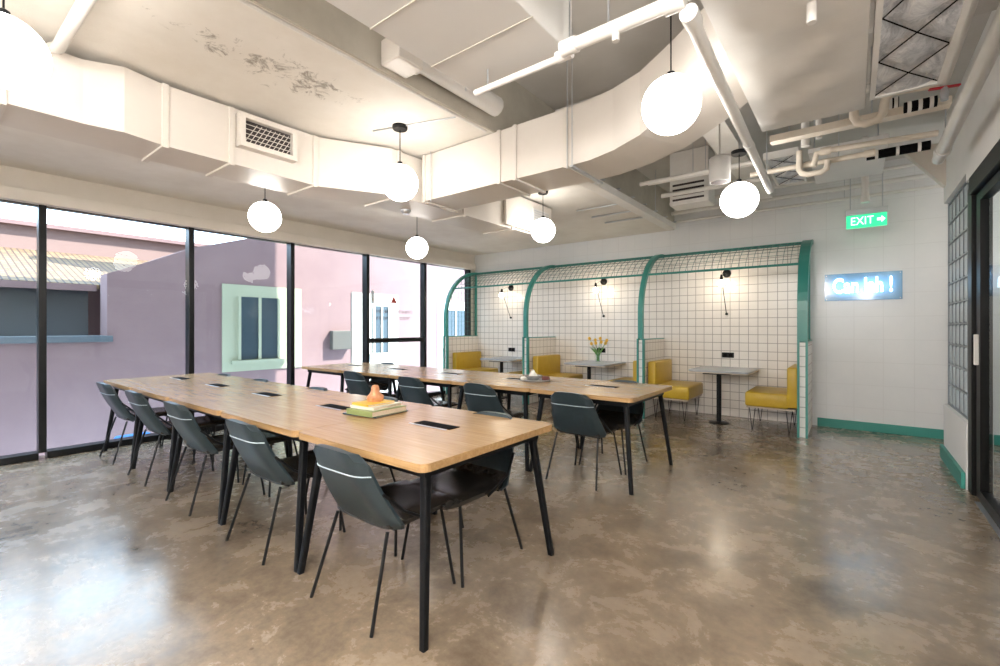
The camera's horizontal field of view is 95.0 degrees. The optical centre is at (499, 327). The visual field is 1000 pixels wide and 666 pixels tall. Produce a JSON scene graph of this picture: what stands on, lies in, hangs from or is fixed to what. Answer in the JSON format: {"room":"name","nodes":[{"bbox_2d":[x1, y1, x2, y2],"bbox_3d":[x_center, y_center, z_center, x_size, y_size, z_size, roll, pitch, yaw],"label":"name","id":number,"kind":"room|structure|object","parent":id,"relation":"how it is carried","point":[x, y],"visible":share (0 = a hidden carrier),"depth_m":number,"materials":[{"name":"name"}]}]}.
{"room":"common room","nodes":[
{"label":"common room","id":0,"kind":"room"},
{"bbox_2d":[0,165,474,334],"bbox_3d":[-3.892,-0.050,5.978,0.150,3.200,10.700,0,0,38],"label":"wall","id":1,"kind":"structure","parent":0,"point":[9,176],"depth_m":5.72,"materials":[{"name":"beige paint"}]},
{"bbox_2d":[0,199,46,465],"bbox_3d":[-5.162,0.040,4.252,0.150,2.620,1.355,0,0,38],"label":"window","id":2,"kind":"structure","parent":1,"relation":"in","point":[41,209],"depth_m":4.73,"materials":[{"name":"black metal"}]},
{"bbox_2d":[45,206,193,457],"bbox_3d":[-4.340,0.040,5.316,0.150,2.620,1.355,0,0,38],"label":"window","id":3,"kind":"structure","parent":1,"relation":"in","point":[189,232],"depth_m":5.78,"materials":[{"name":"black metal"}]},
{"bbox_2d":[0,185,475,269],"bbox_3d":[-3.817,-1.333,5.870,0.100,0.125,10.620,0,0,38],"label":"roller blind","id":4,"kind":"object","parent":1,"relation":"attached to","point":[10,193],"depth_m":5.71,"materials":[{"name":"fabric"}]},
{"bbox_2d":[194,229,294,432],"bbox_3d":[-3.525,0.040,6.371,0.150,2.620,1.330,0,0,38],"label":"window","id":5,"kind":"structure","parent":1,"relation":"in","point":[290,246],"depth_m":6.84,"materials":[{"name":"black metal"}]},
{"bbox_2d":[295,244,369,383],"bbox_3d":[-2.712,0.040,7.423,0.150,2.620,1.350,0,0,38],"label":"window","id":6,"kind":"structure","parent":1,"relation":"in","point":[365,257],"depth_m":7.91,"materials":[{"name":"black metal"}]},
{"bbox_2d":[370,255,426,400],"bbox_3d":[-1.882,0.040,8.476,0.175,2.620,1.350,0,0,38],"label":"window","id":7,"kind":"structure","parent":1,"relation":"in","point":[422,339],"depth_m":8.95,"materials":[{"name":"black metal"}]},
{"bbox_2d":[427,264,470,395],"bbox_3d":[-1.085,0.040,9.528,0.150,2.620,1.310,0,0,38],"label":"window","id":8,"kind":"structure","parent":1,"relation":"in","point":[467,291],"depth_m":9.99,"materials":[{"name":"black metal"}]},
{"bbox_2d":[0,0,669,254],"bbox_3d":[-2.126,-1.905,4.739,4.460,0.590,10.900,0,0,38],"label":"ceiling","id":9,"kind":"structure","parent":0,"point":[230,53],"depth_m":3.36,"materials":[{"name":"paint"}]},
{"bbox_2d":[0,0,52,90],"bbox_3d":[-2.025,-1.298,1.869,0.286,0.624,0.286,0,0,38],"label":"globe pendant","id":10,"kind":"object","parent":9,"relation":"hanging from","point":[25,59],"visible":1,"depth_m":1.84,"materials":[{"name":"white"}]},
{"bbox_2d":[46,0,96,53],"bbox_3d":[-1.877,-1.519,2.077,1.511,0.112,0.064,0,0,38],"label":"pipe","id":11,"kind":"object","parent":9,"relation":"attached to","point":[80,9],"visible":0.96,"depth_m":2.23,"materials":[{"name":"metal"}]},
{"bbox_2d":[248,199,281,231],"bbox_3d":[-2.232,-1.260,4.350,0.286,0.699,0.286,0,0,38],"label":"globe pendant","id":12,"kind":"object","parent":9,"relation":"hanging from","point":[264,216],"visible":0.86,"depth_m":4.25,"materials":[{"name":"white"}]},
{"bbox_2d":[0,51,536,242],"bbox_3d":[-2.110,-1.379,3.116,0.738,0.426,8.150,0,0,38],"label":"air duct","id":13,"kind":"object","parent":9,"relation":"hanging from","point":[119,109],"visible":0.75,"depth_m":3.13,"materials":[{"name":"metal"}]},
{"bbox_2d":[236,111,296,163],"bbox_3d":[-1.746,-1.425,3.447,0.075,0.240,0.420,0,0,38],"label":"grille","id":14,"kind":"object","parent":13,"relation":"attached to","point":[255,134],"visible":1,"depth_m":3.42,"materials":[{"name":"metal"}]},
{"bbox_2d":[504,197,550,231],"bbox_3d":[0.370,-1.390,5.679,0.050,0.380,1.000,0,0,38],"label":"air duct","id":15,"kind":"object","parent":13,"relation":"attached to","point":[519,212],"visible":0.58,"depth_m":5.55,"materials":[{"name":"metal"}]},
{"bbox_2d":[532,208,548,223],"bbox_3d":[0.523,-1.400,5.852,0.010,0.200,0.380,0,0,38],"label":"grille","id":16,"kind":"object","parent":15,"relation":"attached to","point":[537,213],"depth_m":5.80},
{"bbox_2d":[237,0,486,131],"bbox_3d":[-1.239,-1.601,2.272,0.019,0.019,3.680,0,0,38],"label":"conduit","id":17,"kind":"object","parent":9,"relation":"attached to","point":[244,2],"visible":1,"depth_m":2.70,"materials":[{"name":"metal"}]},
{"bbox_2d":[382,123,417,201],"bbox_3d":[-0.797,-1.312,3.651,0.286,0.597,0.286,0,0,38],"label":"globe pendant","id":18,"kind":"object","parent":9,"relation":"hanging from","point":[399,181],"visible":1,"depth_m":3.56,"materials":[{"name":"white"}]},
{"bbox_2d":[381,38,422,78],"bbox_3d":[-0.614,-1.710,2.876,0.170,0.160,0.200,0,0,38],"label":"junction box","id":19,"kind":"object","parent":9,"relation":"attached to","point":[396,59],"visible":0.71,"depth_m":2.83,"materials":[{"name":"paint"}]},
{"bbox_2d":[406,235,427,258],"bbox_3d":[-1.087,-1.258,5.999,0.286,0.705,0.286,0,0,38],"label":"globe pendant","id":20,"kind":"object","parent":9,"relation":"hanging from","point":[416,247],"visible":0.9,"depth_m":5.90,"materials":[{"name":"white"}]},
{"bbox_2d":[250,0,673,229],"bbox_3d":[-0.416,-1.880,3.292,0.015,0.540,10.700,0,0,38],"label":"beam","id":21,"kind":"structure","parent":9,"relation":"attached to","point":[322,19],"depth_m":3.16,"materials":[{"name":"paint"}]},
{"bbox_2d":[531,191,554,242],"bbox_3d":[0.507,-1.308,5.400,0.286,0.603,0.286,0,0,38],"label":"globe pendant","id":22,"kind":"object","parent":9,"relation":"hanging from","point":[542,229],"visible":0.98,"depth_m":5.30,"materials":[{"name":"white"}]},
{"bbox_2d":[0,392,999,665],"bbox_3d":[0.584,1.450,2.645,11.310,0.200,10.900,0,0,38],"label":"floor","id":23,"kind":"structure","parent":0,"point":[764,544],"depth_m":2.57,"materials":[{"name":"concrete"}]},
{"bbox_2d":[96,382,171,464],"bbox_3d":[-3.843,0.951,4.880,0.539,0.802,0.677,0,0,38],"label":"chair","id":24,"kind":"object","parent":23,"relation":"on","point":[109,394],"visible":0.74,"depth_m":4.62,"materials":[{"name":"plastic"}]},
{"bbox_2d":[103,373,242,465],"bbox_3d":[-3.625,0.958,5.121,1.016,0.784,1.060,0,0,38],"label":"work table","id":25,"kind":"object","parent":23,"relation":"on","point":[127,383],"visible":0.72,"depth_m":4.99,"materials":[{"name":"black"}]},
{"bbox_2d":[124,390,221,485],"bbox_3d":[-3.052,0.951,4.269,0.539,0.802,0.677,0,0,38],"label":"chair","id":26,"kind":"object","parent":23,"relation":"on","point":[139,403],"visible":0.82,"depth_m":4.02,"materials":[{"name":"plastic"}]},
{"bbox_2d":[131,378,289,491],"bbox_3d":[-2.818,0.958,4.497,1.016,0.784,1.060,0,0,38],"label":"work table","id":27,"kind":"object","parent":23,"relation":"on","point":[161,393],"visible":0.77,"depth_m":4.38,"materials":[{"name":"brown"}]},
{"bbox_2d":[163,401,265,515],"bbox_3d":[-2.252,0.951,3.651,0.539,0.802,0.677,0,0,38],"label":"chair","id":28,"kind":"object","parent":23,"relation":"on","point":[182,419],"visible":0.77,"depth_m":3.40,"materials":[{"name":"plastic"}]},
{"bbox_2d":[192,378,268,470],"bbox_3d":[-2.758,0.951,4.689,0.539,0.802,0.677,0,0,38],"label":"chair","id":29,"kind":"object","parent":23,"relation":"on","point":[207,417],"visible":0.16,"depth_m":4.48,"materials":[{"name":"plastic"}]},
{"bbox_2d":[168,385,349,523],"bbox_3d":[-2.011,0.958,3.873,1.016,0.784,1.060,0,0,38],"label":"work table","id":30,"kind":"object","parent":23,"relation":"on","point":[211,404],"visible":0.75,"depth_m":3.70,"materials":[{"name":"brown"}]},
{"bbox_2d":[242,386,327,496],"bbox_3d":[-1.872,0.951,4.004,0.539,0.802,0.677,0,0,38],"label":"chair","id":31,"kind":"object","parent":23,"relation":"on","point":[271,438],"visible":0.1,"depth_m":3.78,"materials":[{"name":"plastic"}]},
{"bbox_2d":[225,419,345,564],"bbox_3d":[-1.374,0.951,2.973,0.539,0.802,0.677,0,0,38],"label":"chair","id":32,"kind":"object","parent":23,"relation":"on","point":[250,442],"visible":0.85,"depth_m":2.73,"materials":[{"name":"plastic"}]},
{"bbox_2d":[220,394,431,572],"bbox_3d":[-1.204,0.958,3.250,1.016,0.784,1.060,0,0,38],"label":"work table","id":33,"kind":"object","parent":23,"relation":"on","point":[286,419],"visible":0.7,"depth_m":2.95,"materials":[{"name":"brown"}]},
{"bbox_2d":[343,411,405,417],"bbox_3d":[-0.837,0.566,3.087,0.300,0.008,0.300,0,0,30],"label":"book","id":34,"kind":"object","parent":33,"relation":"on","point":[403,411],"visible":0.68,"depth_m":2.98,"materials":[{"name":"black paper"}]},
{"bbox_2d":[347,405,406,417],"bbox_3d":[-0.820,0.544,3.060,0.250,0.034,0.300,0,0,34],"label":"book","id":35,"kind":"object","parent":34,"relation":"on","point":[354,411],"visible":0.75,"depth_m":2.96,"materials":[{"name":"green paper"}]},
{"bbox_2d":[351,402,400,410],"bbox_3d":[-0.830,0.518,3.080,0.220,0.018,0.250,0,0,32],"label":"book","id":36,"kind":"object","parent":35,"relation":"on","point":[379,407],"visible":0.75,"depth_m":3.00,"materials":[{"name":"beige paper"}]},
{"bbox_2d":[352,399,394,406],"bbox_3d":[-0.851,0.502,3.085,0.170,0.014,0.220,0,0,37],"label":"book","id":37,"kind":"object","parent":36,"relation":"on","point":[365,403],"visible":0.89,"depth_m":3.04,"materials":[{"name":"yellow paper"}]},
{"bbox_2d":[367,385,383,401],"bbox_3d":[-0.848,0.440,3.106,0.116,0.111,0.113,0,0,38],"label":"ornament","id":38,"kind":"object","parent":37,"relation":"on","point":[375,395],"visible":1,"depth_m":3.08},
{"bbox_2d":[298,396,397,530],"bbox_3d":[-1.097,0.951,3.405,0.539,0.802,0.677,0,0,38],"label":"chair","id":39,"kind":"object","parent":23,"relation":"on","point":[385,397],"visible":0.04,"depth_m":3.35,"materials":[{"name":"plastic"}]},
{"bbox_2d":[302,362,397,393],"bbox_3d":[-2.240,0.958,6.913,1.016,0.784,1.060,0,0,38],"label":"work table","id":40,"kind":"object","parent":23,"relation":"on","point":[333,369],"visible":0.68,"depth_m":6.78,"materials":[{"name":"black"}]},
{"bbox_2d":[345,362,393,390],"bbox_3d":[-1.963,0.951,7.026,0.539,0.802,0.677,0,0,38],"label":"chair","id":41,"kind":"object","parent":23,"relation":"on","point":[383,385],"visible":0.27,"depth_m":7.13,"materials":[{"name":"plastic"}]},
{"bbox_2d":[343,371,400,397],"bbox_3d":[-1.716,0.951,6.087,0.539,0.802,0.677,0,0,38],"label":"chair","id":42,"kind":"object","parent":23,"relation":"on","point":[356,383],"visible":0.5,"depth_m":5.83,"materials":[{"name":"plastic"}]},
{"bbox_2d":[310,444,455,637],"bbox_3d":[-0.587,0.951,2.364,0.539,0.802,0.677,0,0,38],"label":"chair","id":43,"kind":"object","parent":23,"relation":"on","point":[350,480],"visible":0.93,"depth_m":2.14,"materials":[{"name":"plastic"}]},
{"bbox_2d":[341,365,444,400],"bbox_3d":[-1.433,0.958,6.289,1.016,0.784,1.060,0,0,38],"label":"work table","id":44,"kind":"object","parent":23,"relation":"on","point":[378,373],"visible":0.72,"depth_m":6.14,"materials":[{"name":"black"}]},
{"bbox_2d":[297,406,553,652],"bbox_3d":[-0.397,0.958,2.626,1.016,0.784,1.060,0,0,38],"label":"work table","id":45,"kind":"object","parent":23,"relation":"on","point":[424,443],"visible":0.98,"depth_m":2.41,"materials":[{"name":"brown wood"}]},
{"bbox_2d":[398,376,457,406],"bbox_3d":[-0.862,0.951,5.426,0.539,0.802,0.677,0,0,38],"label":"chair","id":46,"kind":"object","parent":23,"relation":"on","point":[412,389],"visible":0.7,"depth_m":5.18,"materials":[{"name":"plastic"}]},
{"bbox_2d":[390,369,505,407],"bbox_3d":[-0.626,0.958,5.666,1.016,0.784,1.060,0,0,38],"label":"work table","id":47,"kind":"object","parent":23,"relation":"on","point":[442,378],"visible":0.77,"depth_m":5.50,"materials":[{"name":"black"}]},
{"bbox_2d":[445,335,477,392],"bbox_3d":[-0.815,0.757,9.739,0.084,1.186,0.955,0,0,38],"label":"wall","id":48,"kind":"structure","parent":23,"relation":"on","point":[456,343],"depth_m":9.62,"materials":[{"name":"white tile"}]},
{"bbox_2d":[401,411,522,587],"bbox_3d":[-0.226,0.951,2.732,0.539,0.802,0.677,0,0,38],"label":"chair","id":49,"kind":"object","parent":23,"relation":"on","point":[464,484],"visible":0.48,"depth_m":2.69,"materials":[{"name":"plastic"}]},
{"bbox_2d":[453,351,497,392],"bbox_3d":[-0.505,0.928,9.553,0.600,0.846,0.800,0,0,38],"label":"seat","id":50,"kind":"object","parent":23,"relation":"on","point":[471,360],"visible":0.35,"depth_m":9.57,"materials":[{"name":"yellow leather"}]},
{"bbox_2d":[463,383,528,418],"bbox_3d":[-0.055,0.951,4.803,0.539,0.802,0.677,0,0,38],"label":"chair","id":51,"kind":"object","parent":23,"relation":"on","point":[478,397],"visible":0.61,"depth_m":4.56,"materials":[{"name":"plastic"}]},
{"bbox_2d":[480,356,521,397],"bbox_3d":[0.157,0.970,9.017,0.780,0.760,0.860,0,0,38],"label":"table","id":52,"kind":"object","parent":23,"relation":"on","point":[501,359],"visible":0.54,"depth_m":8.86,"materials":[{"name":"black"}]},
{"bbox_2d":[451,373,579,470],"bbox_3d":[0.181,0.958,5.042,1.016,0.784,1.060,0,0,38],"label":"work table","id":53,"kind":"object","parent":23,"relation":"on","point":[508,383],"visible":0.56,"depth_m":4.79,"materials":[{"name":"black"}]},
{"bbox_2d":[524,336,555,403],"bbox_3d":[0.752,0.757,8.528,0.084,1.186,0.955,0,0,38],"label":"wall","id":54,"kind":"structure","parent":23,"relation":"on","point":[538,346],"depth_m":8.37,"materials":[{"name":"white tile"}]},
{"bbox_2d":[533,354,582,400],"bbox_3d":[1.061,0.928,8.343,0.600,0.846,0.800,0,0,38],"label":"seat","id":55,"kind":"object","parent":23,"relation":"on","point":[544,365],"visible":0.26,"depth_m":8.36,"materials":[{"name":"yellow leather"}]},
{"bbox_2d":[545,392,621,490],"bbox_3d":[0.772,0.951,4.163,0.539,0.802,0.677,0,0,38],"label":"chair","id":56,"kind":"object","parent":23,"relation":"on","point":[572,413],"visible":0.98,"depth_m":3.95,"materials":[{"name":"plastic"}]},
{"bbox_2d":[564,360,625,408],"bbox_3d":[1.636,0.970,7.873,0.780,0.760,0.860,0,0,38],"label":"table","id":57,"kind":"object","parent":23,"relation":"on","point":[584,363],"visible":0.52,"depth_m":7.72,"materials":[{"name":"black"}]},
{"bbox_2d":[529,379,672,494],"bbox_3d":[0.988,0.958,4.418,1.016,0.784,1.060,0,0,38],"label":"work table","id":58,"kind":"object","parent":23,"relation":"on","point":[623,394],"visible":0.95,"depth_m":4.25,"materials":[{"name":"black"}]},
{"bbox_2d":[579,380,647,474],"bbox_3d":[1.125,0.951,4.563,0.539,0.802,0.677,0,0,38],"label":"chair","id":59,"kind":"object","parent":23,"relation":"on","point":[611,414],"visible":0.42,"depth_m":4.59,"materials":[{"name":"plastic"}]},
{"bbox_2d":[443,239,812,438],"bbox_3d":[1.590,0.065,7.862,6.210,2.570,0.986,0,0,38],"label":"frame","id":60,"kind":"object","parent":23,"relation":"on","point":[803,285],"visible":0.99,"depth_m":6.87,"materials":[{"name":"teal metal"}]},
{"bbox_2d":[639,338,664,417],"bbox_3d":[2.406,0.757,7.250,0.084,1.186,0.955,0,0,38],"label":"wall","id":61,"kind":"structure","parent":23,"relation":"on","point":[654,347],"depth_m":7.08,"materials":[{"name":"white tile"}]},
{"bbox_2d":[648,359,702,420],"bbox_3d":[2.715,0.928,7.065,0.600,0.846,0.800,0,0,38],"label":"seat","id":62,"kind":"object","parent":23,"relation":"on","point":[659,371],"visible":0.71,"depth_m":6.90,"materials":[{"name":"yellow leather"}]},
{"bbox_2d":[688,366,758,424],"bbox_3d":[3.242,0.970,6.632,0.780,0.760,0.860,0,0,38],"label":"table","id":63,"kind":"object","parent":23,"relation":"on","point":[718,371],"visible":1,"depth_m":6.49,"materials":[{"name":"stone"}]},
{"bbox_2d":[745,364,796,432],"bbox_3d":[3.755,0.928,6.261,0.600,0.846,0.800,0,0,38],"label":"seat","id":64,"kind":"object","parent":23,"relation":"on","point":[762,397],"visible":0.87,"depth_m":5.94,"materials":[{"name":"yellow leather"}]},
{"bbox_2d":[800,340,811,437],"bbox_3d":[4.012,0.757,6.008,0.084,1.186,0.955,0,0,38],"label":"wall","id":65,"kind":"structure","parent":23,"relation":"on","point":[802,343],"depth_m":5.64,"materials":[{"name":"white tile"}]},
{"bbox_2d":[475,158,999,434],"bbox_3d":[3.908,-0.400,6.838,11.180,3.500,0.200,0,0,38],"label":"wall","id":66,"kind":"structure","parent":0,"point":[874,361],"depth_m":6.68,"materials":[{"name":"paint"}]},
{"bbox_2d":[825,270,902,300],"bbox_3d":[4.747,-0.545,6.006,0.800,0.360,0.090,0,0,38],"label":"sign","id":67,"kind":"object","parent":66,"relation":"attached to","point":[884,285],"visible":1,"depth_m":5.99,"materials":[{"name":"blue plastic"}]},
{"bbox_2d":[817,417,999,444],"bbox_3d":[6.285,1.292,4.861,4.800,0.115,0.022,0,0,38],"label":"baseboard","id":68,"kind":"structure","parent":66,"relation":"attached to","point":[826,422],"depth_m":5.88,"materials":[{"name":"teal"}]},
{"bbox_2d":[703,118,771,199],"bbox_3d":[2.721,-1.885,5.164,0.230,0.170,3.100,0,0,38],"label":"beam","id":69,"kind":"structure","parent":0,"point":[729,135],"depth_m":4.57,"materials":[{"name":"paint"}]},
{"bbox_2d":[515,0,991,192],"bbox_3d":[2.349,-2.180,1.281,6.850,0.060,10.900,0,0,38],"label":"ceiling","id":70,"kind":"structure","parent":0,"point":[598,68],"depth_m":3.95,"materials":[{"name":"paint"}]},
{"bbox_2d":[325,0,571,91],"bbox_3d":[-0.896,-1.698,0.983,0.628,0.903,3.260,0,0,38],"label":"air duct","id":71,"kind":"object","parent":70,"relation":"hanging from","point":[461,39],"visible":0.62,"depth_m":1.95,"materials":[{"name":"metal"}]},
{"bbox_2d":[473,51,573,95],"bbox_3d":[0.086,-1.191,2.086,0.545,0.118,0.053,0,0,38],"label":"pipe","id":72,"kind":"object","parent":71,"relation":"attached to","point":[557,59],"visible":0.74,"depth_m":2.08,"materials":[{"name":"grey"}]},
{"bbox_2d":[414,61,503,116],"bbox_3d":[-0.300,-1.902,3.275,0.193,0.497,0.885,0,0,38],"label":"pipe","id":73,"kind":"object","parent":70,"relation":"hanging from","point":[489,102],"visible":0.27,"depth_m":3.31,"materials":[{"name":"grey"}]},
{"bbox_2d":[422,8,747,211],"bbox_3d":[0.495,-1.650,3.479,0.728,1.000,2.949,0,0,-43],"label":"air duct","id":74,"kind":"object","parent":70,"relation":"hanging from","point":[605,135],"visible":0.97,"depth_m":3.33,"materials":[{"name":"metal"}]},
{"bbox_2d":[558,0,687,57],"bbox_3d":[0.450,-1.623,1.744,0.490,1.055,0.070,0,0,38],"label":"pipe","id":75,"kind":"object","parent":70,"relation":"hanging from","point":[569,46],"visible":0.98,"depth_m":1.73,"materials":[{"name":"grey"}]},
{"bbox_2d":[579,169,675,229],"bbox_3d":[1.460,-1.800,5.380,0.190,0.700,3.500,0,0,38],"label":"cable tray","id":76,"kind":"object","parent":70,"relation":"hanging from","point":[604,190],"visible":0.65,"depth_m":5.42,"materials":[{"name":"grey"}]},
{"bbox_2d":[642,15,701,135],"bbox_3d":[0.870,-1.571,2.331,0.286,1.159,0.286,0,0,38],"label":"globe pendant","id":77,"kind":"object","parent":70,"relation":"hanging from","point":[671,104],"visible":1,"depth_m":2.24,"materials":[{"name":"white"}]},
{"bbox_2d":[670,145,714,210],"bbox_3d":[2.357,-1.825,5.625,0.450,0.650,0.315,0,0,38],"label":"air duct","id":78,"kind":"object","parent":70,"relation":"hanging from","point":[691,160],"visible":0.85,"depth_m":5.52,"materials":[{"name":"grey"}]},
{"bbox_2d":[639,160,752,185],"bbox_3d":[1.980,-1.849,4.663,1.130,0.601,0.042,0,0,38],"label":"pipe","id":79,"kind":"object","parent":70,"relation":"hanging from","point":[746,163],"visible":0.66,"depth_m":4.70,"materials":[{"name":"grey"}]},
{"bbox_2d":[661,175,768,197],"bbox_3d":[2.408,-1.862,5.217,1.130,0.575,0.050,0,0,38],"label":"pipe","id":80,"kind":"object","parent":70,"relation":"hanging from","point":[755,179],"visible":0.64,"depth_m":5.25,"materials":[{"name":"grey"}]},
{"bbox_2d":[709,124,730,184],"bbox_3d":[1.778,-1.664,3.707,0.160,0.972,0.160,0,0,38],"label":"speaker","id":81,"kind":"object","parent":70,"relation":"hanging from","point":[719,165],"visible":0.97,"depth_m":3.65},
{"bbox_2d":[679,3,773,193],"bbox_3d":[1.408,-1.609,2.627,0.064,1.081,2.562,0,0,36],"label":"pipe","id":82,"kind":"object","parent":70,"relation":"hanging from","point":[691,17],"visible":0.91,"depth_m":2.00,"materials":[{"name":"grey"}]},
{"bbox_2d":[720,109,758,217],"bbox_3d":[1.961,-1.528,3.755,0.286,1.243,0.286,0,0,38],"label":"globe pendant","id":83,"kind":"object","parent":70,"relation":"hanging from","point":[739,199],"visible":0.96,"depth_m":3.67,"materials":[{"name":"white"}]},
{"bbox_2d":[701,0,870,131],"bbox_3d":[0.947,-1.661,1.552,0.500,0.977,2.815,0,0,38],"label":"ceiling panel","id":84,"kind":"object","parent":70,"relation":"hanging from","point":[789,71],"visible":0.98,"depth_m":1.99,"materials":[{"name":"paint"}]},
{"bbox_2d":[807,1,816,25],"bbox_3d":[1.139,-1.155,1.673,0.031,0.080,0.031,0,0,38],"label":"pipe","id":85,"kind":"object","parent":84,"relation":"attached to","point":[811,6],"visible":1,"depth_m":1.66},
{"bbox_2d":[869,0,971,100],"bbox_3d":[1.483,-1.238,1.584,0.280,0.065,1.920,0,0,38],"label":"panel","id":86,"kind":"object","parent":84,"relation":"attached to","point":[914,43],"visible":1,"depth_m":1.95,"materials":[{"name":"metal"}]},
{"bbox_2d":[669,163,915,205],"bbox_3d":[3.941,-2.039,6.244,3.200,0.221,0.042,0,0,38],"label":"pipe","id":87,"kind":"object","parent":70,"relation":"hanging from","point":[910,164],"visible":0.33,"depth_m":6.06,"materials":[{"name":"grey"}]},
{"bbox_2d":[671,173,929,215],"bbox_3d":[4.002,-1.970,6.323,3.200,0.359,0.058,0,0,38],"label":"pipe","id":88,"kind":"object","parent":70,"relation":"hanging from","point":[919,176],"visible":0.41,"depth_m":6.07,"materials":[{"name":"grey"}]},
{"bbox_2d":[673,184,940,223],"bbox_3d":[4.063,-1.915,6.402,3.200,0.469,0.039,0,0,38],"label":"pipe","id":89,"kind":"object","parent":70,"relation":"hanging from","point":[937,185],"visible":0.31,"depth_m":6.15,"materials":[{"name":"grey"}]},
{"bbox_2d":[750,115,875,176],"bbox_3d":[2.643,-1.760,3.923,0.885,0.779,0.058,0,0,38],"label":"pipe","id":90,"kind":"object","parent":70,"relation":"hanging from","point":[867,153],"visible":0.81,"depth_m":3.81,"materials":[{"name":"grey"}]},
{"bbox_2d":[796,150,830,176],"bbox_3d":[2.636,-1.393,3.852,0.246,0.234,0.048,0,0,38],"label":"pipe","id":91,"kind":"object","parent":90,"relation":"hanging from","point":[799,154],"visible":1,"depth_m":3.87,"materials":[{"name":"metal"}]},
{"bbox_2d":[866,140,930,160],"bbox_3d":[3.118,-1.390,3.593,0.380,0.070,0.070,0,0,38],"label":"vent","id":92,"kind":"object","parent":90,"relation":"attached to","point":[926,145],"visible":0.94,"depth_m":3.56,"materials":[{"name":"black plastic"}]},
{"bbox_2d":[808,120,888,183],"bbox_3d":[3.461,-1.890,4.560,0.580,0.520,1.150,0,0,38],"label":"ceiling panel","id":93,"kind":"object","parent":70,"relation":"hanging from","point":[859,167],"visible":0.73,"depth_m":4.59,"materials":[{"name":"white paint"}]},
{"bbox_2d":[763,147,806,185],"bbox_3d":[2.906,-1.617,4.642,0.280,0.065,1.000,0,0,38],"label":"panel","id":94,"kind":"object","parent":93,"relation":"attached to","point":[785,157],"visible":0.78,"depth_m":4.46,"materials":[{"name":"metal"}]},
{"bbox_2d":[770,46,951,145],"bbox_3d":[2.538,-1.800,3.300,1.020,0.700,0.095,0,0,38],"label":"pipe","id":95,"kind":"object","parent":70,"relation":"hanging from","point":[894,113],"visible":0.79,"depth_m":3.33,"materials":[{"name":"grey"}]},
{"bbox_2d":[860,136,869,202],"bbox_3d":[4.115,-1.782,5.161,0.087,0.735,0.087,0,0,38],"label":"pipe","id":96,"kind":"object","parent":70,"relation":"hanging from","point":[865,197],"visible":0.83,"depth_m":5.13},
{"bbox_2d":[845,174,887,228],"bbox_3d":[4.372,-1.677,5.468,0.400,0.945,0.080,0,0,38],"label":"exit sign","id":97,"kind":"object","parent":70,"relation":"hanging from","point":[873,216],"visible":0.98,"depth_m":5.44,"materials":[{"name":"green"}]},
{"bbox_2d":[928,0,978,101],"bbox_3d":[1.912,-1.775,1.771,0.156,0.750,2.740,0,0,38],"label":"pipe","id":98,"kind":"object","parent":70,"relation":"hanging from","point":[974,3],"depth_m":2.53,"materials":[{"name":"grey"}]},
{"bbox_2d":[849,84,939,127],"bbox_3d":[2.548,-1.482,2.977,0.460,0.297,0.080,0,0,32],"label":"pipe","id":99,"kind":"object","parent":98,"relation":"attached to","point":[854,117],"visible":0.62,"depth_m":3.00,"materials":[{"name":"metal"}]},
{"bbox_2d":[903,95,937,113],"bbox_3d":[2.727,-1.450,2.973,0.160,0.070,0.070,0,0,38],"label":"vent","id":100,"kind":"object","parent":99,"relation":"attached to","point":[932,101],"visible":1,"depth_m":2.95,"materials":[{"name":"black plastic"}]},
{"bbox_2d":[932,3,999,164],"bbox_3d":[2.402,-1.750,2.213,0.101,0.800,4.040,0,0,38],"label":"pipe","id":101,"kind":"object","parent":70,"relation":"hanging from","point":[989,51],"visible":0.83,"depth_m":2.61,"materials":[{"name":"grey"}]},
{"bbox_2d":[810,130,938,166],"bbox_3d":[2.844,-1.376,3.516,0.764,0.141,0.063,0,0,33],"label":"pipe","id":102,"kind":"object","parent":101,"relation":"attached to","point":[826,150],"visible":1,"depth_m":3.50,"materials":[{"name":"metal"}]},
{"bbox_2d":[944,10,999,493],"bbox_3d":[1.750,-0.400,0.923,0.160,3.500,9.600,0,0,38],"label":"wall","id":103,"kind":"structure","parent":0,"point":[979,133],"depth_m":3.81,"materials":[{"name":"white paint"}]},
{"bbox_2d":[555,0,999,111],"bbox_3d":[1.811,-2.050,3.643,3.070,0.200,0.180,0,0,38],"label":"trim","id":104,"kind":"structure","parent":103,"relation":"attached to","point":[984,6],"depth_m":2.84,"materials":[{"name":"metal"}]},
{"bbox_2d":[903,143,945,187],"bbox_3d":[4.492,-1.670,4.749,0.500,0.440,0.110,0,0,38],"label":"wall","id":105,"kind":"structure","parent":103,"relation":"attached to","point":[922,160],"depth_m":4.73,"materials":[{"name":"beige paint"}]},
{"bbox_2d":[940,444,965,488],"bbox_3d":[4.259,1.282,4.323,0.028,0.135,1.210,0,0,38],"label":"baseboard","id":106,"kind":"structure","parent":103,"relation":"attached to","point":[950,462],"depth_m":4.14,"materials":[{"name":"teal"}]},
{"bbox_2d":[948,182,968,419],"bbox_3d":[4.318,-0.250,4.246,0.100,2.080,1.200,0,0,38],"label":"window","id":107,"kind":"structure","parent":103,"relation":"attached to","point":[958,206],"depth_m":4.32,"materials":[{"name":"grey"}]},
{"bbox_2d":[968,139,999,537],"bbox_3d":[3.081,0.070,2.674,0.135,2.560,2.800,0,0,38],"label":"door","id":108,"kind":"structure","parent":103,"relation":"in","point":[984,183],"depth_m":3.53,"materials":[{"name":"black"}]},
{"label":"outside","id":109,"kind":"structure","parent":0,"visible":0},
{"bbox_3d":[-15.461,4.450,18.269,33.190,0.200,70.000,0,0,38],"label":"ground","id":110,"kind":"structure","parent":109,"visible":0},
{"bbox_2d":[0,218,463,455],"bbox_3d":[-4.336,-0.900,12.198,4.020,10.500,26.000,0,0,38],"label":"building","id":111,"kind":"structure","parent":110,"relation":"on","point":[116,301],"depth_m":8.22,"materials":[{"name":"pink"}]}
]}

